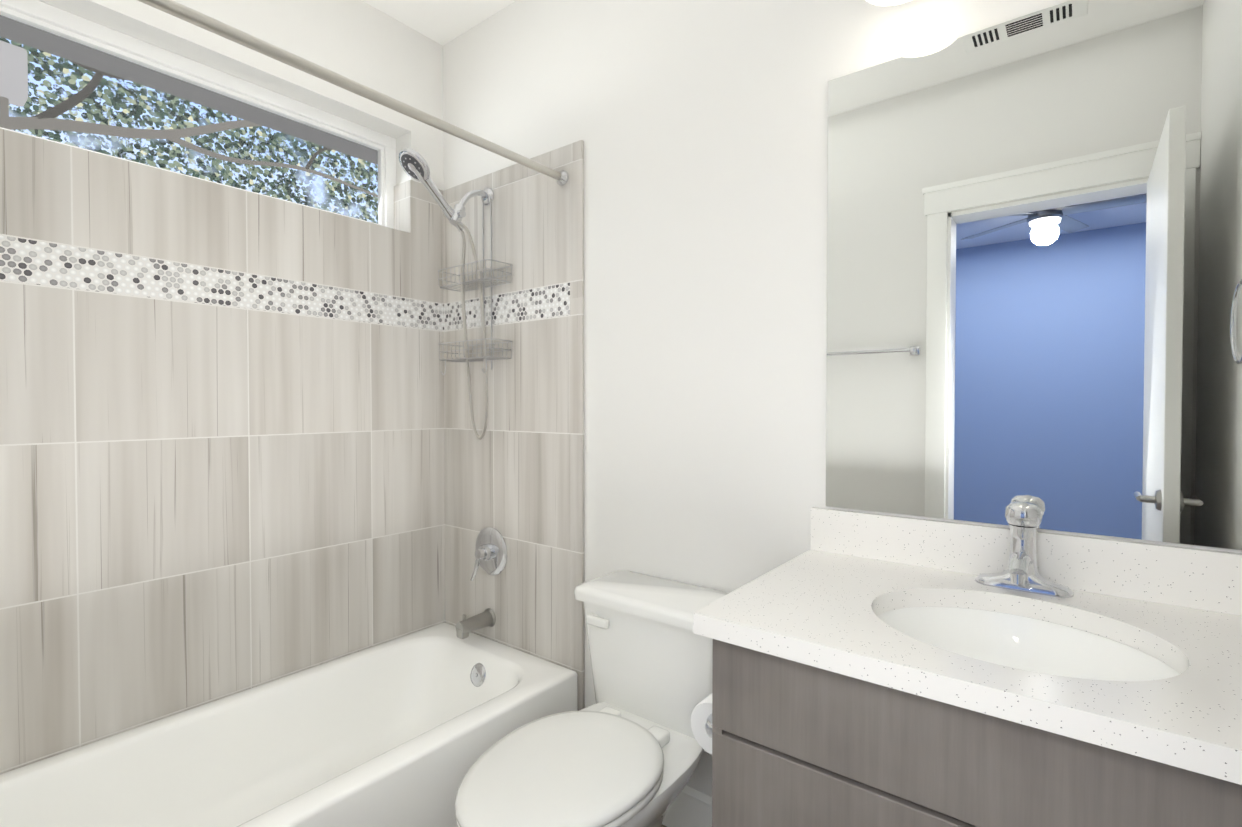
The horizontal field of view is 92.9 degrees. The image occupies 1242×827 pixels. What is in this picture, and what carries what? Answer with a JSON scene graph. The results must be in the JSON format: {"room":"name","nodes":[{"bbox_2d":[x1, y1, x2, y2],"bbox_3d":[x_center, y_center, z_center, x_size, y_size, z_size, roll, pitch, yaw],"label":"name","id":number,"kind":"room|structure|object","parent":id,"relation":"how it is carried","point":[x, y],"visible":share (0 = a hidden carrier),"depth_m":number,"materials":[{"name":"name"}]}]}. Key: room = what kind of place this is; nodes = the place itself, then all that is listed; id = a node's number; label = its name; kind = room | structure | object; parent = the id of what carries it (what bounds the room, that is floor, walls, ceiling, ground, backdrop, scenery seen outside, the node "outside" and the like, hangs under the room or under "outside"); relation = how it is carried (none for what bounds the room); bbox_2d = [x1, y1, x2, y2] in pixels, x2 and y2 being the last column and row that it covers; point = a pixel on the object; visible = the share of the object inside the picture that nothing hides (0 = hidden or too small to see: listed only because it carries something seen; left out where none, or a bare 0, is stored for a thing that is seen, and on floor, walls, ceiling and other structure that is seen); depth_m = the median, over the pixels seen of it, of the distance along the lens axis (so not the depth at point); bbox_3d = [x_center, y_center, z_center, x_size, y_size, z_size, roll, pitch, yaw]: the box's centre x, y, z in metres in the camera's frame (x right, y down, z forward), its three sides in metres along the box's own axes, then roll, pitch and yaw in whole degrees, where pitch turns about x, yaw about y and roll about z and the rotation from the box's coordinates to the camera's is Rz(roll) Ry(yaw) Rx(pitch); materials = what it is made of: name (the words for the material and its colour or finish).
{"room":"bathroom","nodes":[
{"label":"bathroom","id":0,"kind":"room"},
{"bbox_2d":[38,0,443,190],"bbox_3d":[-1.223,-0.125,1.787,0.140,2.625,1.800,1,1,38],"label":"wall","id":1,"kind":"structure","parent":0,"point":[364,43],"depth_m":1.97,"materials":[{"name":"white paint"}]},
{"bbox_2d":[0,15,377,163],"bbox_3d":[-1.346,-1.161,1.866,0.169,0.285,2.720,1,1,38],"label":"soffit beam","id":2,"kind":"structure","parent":1,"relation":"attached to","point":[259,113],"depth_m":1.83,"materials":[{"name":"paint"}]},
{"bbox_2d":[0,0,395,228],"bbox_3d":[-1.258,-0.855,1.810,0.038,0.397,1.222,1,1,38],"label":"transom","id":3,"kind":"object","parent":1,"relation":"in","point":[58,22],"visible":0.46,"depth_m":1.77,"materials":[{"name":"white plastic"}]},
{"bbox_2d":[0,129,444,773],"bbox_3d":[-1.202,0.161,1.776,0.113,2.053,1.520,1,1,38],"label":"wall tile","id":4,"kind":"structure","parent":1,"relation":"attached to","point":[220,441],"depth_m":1.68,"materials":[{"name":"beige tile"}]},
{"bbox_2d":[362,0,516,45],"bbox_3d":[-0.253,-1.465,1.009,2.600,0.080,1.800,1,1,38],"label":"ceiling","id":5,"kind":"structure","parent":0,"point":[442,22],"depth_m":2.13,"materials":[{"name":"white paint"}]},
{"bbox_2d":[443,0,1241,796],"bbox_3d":[0.311,-0.123,1.641,2.460,2.625,0.146,1,1,38],"label":"wall","id":6,"kind":"structure","parent":0,"point":[1034,257],"depth_m":1.33,"materials":[{"name":"white paint"}]},
{"bbox_2d":[443,140,584,710],"bbox_3d":[-0.408,0.156,2.112,0.729,2.053,0.014,1,1,38],"label":"shower wall tile","id":7,"kind":"structure","parent":6,"relation":"attached to","point":[514,476],"depth_m":2.05,"materials":[{"name":"beige tile"}]},
{"bbox_2d":[137,0,568,185],"bbox_3d":[-0.651,-0.755,1.324,0.048,0.048,1.507,1,1,38],"label":"curtain rod","id":8,"kind":"object","parent":7,"relation":"attached to","point":[203,21],"visible":1,"depth_m":1.32,"materials":[{"name":"white metal"}]},
{"bbox_2d":[399,148,512,438],"bbox_3d":[-0.587,-0.379,2.022,0.294,0.947,0.342,1,1,38],"label":"shower","id":9,"kind":"object","parent":7,"relation":"attached to","point":[414,164],"visible":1,"depth_m":2.07,"materials":[{"name":"silver metal"}]},
{"bbox_2d":[456,608,495,638],"bbox_3d":[-0.525,0.749,2.119,0.068,0.078,0.137,1,1,38],"label":"tub spout","id":10,"kind":"object","parent":7,"relation":"attached to","point":[464,627],"visible":1,"depth_m":2.10,"materials":[{"name":"silver metal"}]},
{"bbox_2d":[470,527,506,580],"bbox_3d":[-0.499,0.509,2.133,0.176,0.185,0.077,1,1,38],"label":"shower faucet handle","id":11,"kind":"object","parent":7,"relation":"attached to","point":[491,552],"depth_m":2.13,"materials":[{"name":"silver metal"}]},
{"bbox_2d":[866,0,910,5],"bbox_3d":[0.784,-0.966,1.047,0.664,0.200,0.196,1,1,38],"label":"sconce","id":12,"kind":"object","parent":6,"relation":"attached to","point":[886,2],"visible":1,"depth_m":1.25,"materials":[{"name":"silver metal"}]},
{"bbox_3d":[-1.194,1.249,-0.153,2.600,0.060,4.860,1,1,38],"label":"floor","id":13,"kind":"structure","parent":0,"visible":0},
{"bbox_2d":[0,622,577,826],"bbox_3d":[-0.880,1.013,1.531,0.711,0.357,1.504,1,1,38],"label":"bathtub","id":14,"kind":"object","parent":13,"relation":"on","point":[408,730],"visible":0.96,"depth_m":1.66,"materials":[{"name":"white ceramic"}]},
{"bbox_2d":[455,571,728,826],"bbox_3d":[-0.049,0.838,1.371,0.476,0.714,0.741,1,1,38],"label":"toilet","id":15,"kind":"object","parent":13,"relation":"on","point":[626,750],"visible":0.88,"depth_m":1.39,"materials":[{"name":"white ceramic"}]},
{"bbox_2d":[662,786,711,826],"bbox_3d":[-0.284,1.132,1.076,0.757,0.135,1.520,1,1,38],"label":"baseboard","id":16,"kind":"structure","parent":13,"relation":"on","point":[690,807],"depth_m":1.65,"materials":[{"name":"white"}]},
{"bbox_2d":[691,502,1241,826],"bbox_3d":[0.582,0.685,0.999,0.945,1.030,0.564,1,1,38],"label":"bathroom vanity","id":17,"kind":"object","parent":13,"relation":"on","point":[874,670],"visible":1,"depth_m":0.91,"materials":[{"name":"white stone"}]},
{"bbox_2d":[975,502,1073,597],"bbox_3d":[0.739,0.251,1.089,0.156,0.165,0.154,1,1,38],"label":"faucet","id":18,"kind":"object","parent":17,"relation":"on","point":[1020,561],"depth_m":1.12,"materials":[{"name":"silver metal"}]},
{"label":"outside","id":19,"kind":"structure","parent":0,"visible":0},
{"bbox_2d":[0,40,27,128],"bbox_3d":[-2.528,-0.138,2.440,0.120,2.730,0.125,1,1,38],"label":"light post","id":20,"kind":"object","parent":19,"point":[4,65],"depth_m":2.41,"materials":[{"name":"metal"}]},
{"bbox_2d":[0,37,377,223],"bbox_3d":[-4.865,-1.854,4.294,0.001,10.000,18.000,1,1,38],"label":"tree foliage","id":21,"kind":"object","parent":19,"point":[300,188],"depth_m":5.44,"materials":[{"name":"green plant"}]},
{"bbox_2d":[9,60,377,196],"bbox_3d":[-3.602,-2.711,5.571,0.095,1.762,4.429,1,1,38],"label":"branches","id":22,"kind":"object","parent":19,"point":[129,132],"depth_m":4.89,"materials":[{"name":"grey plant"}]}
]}

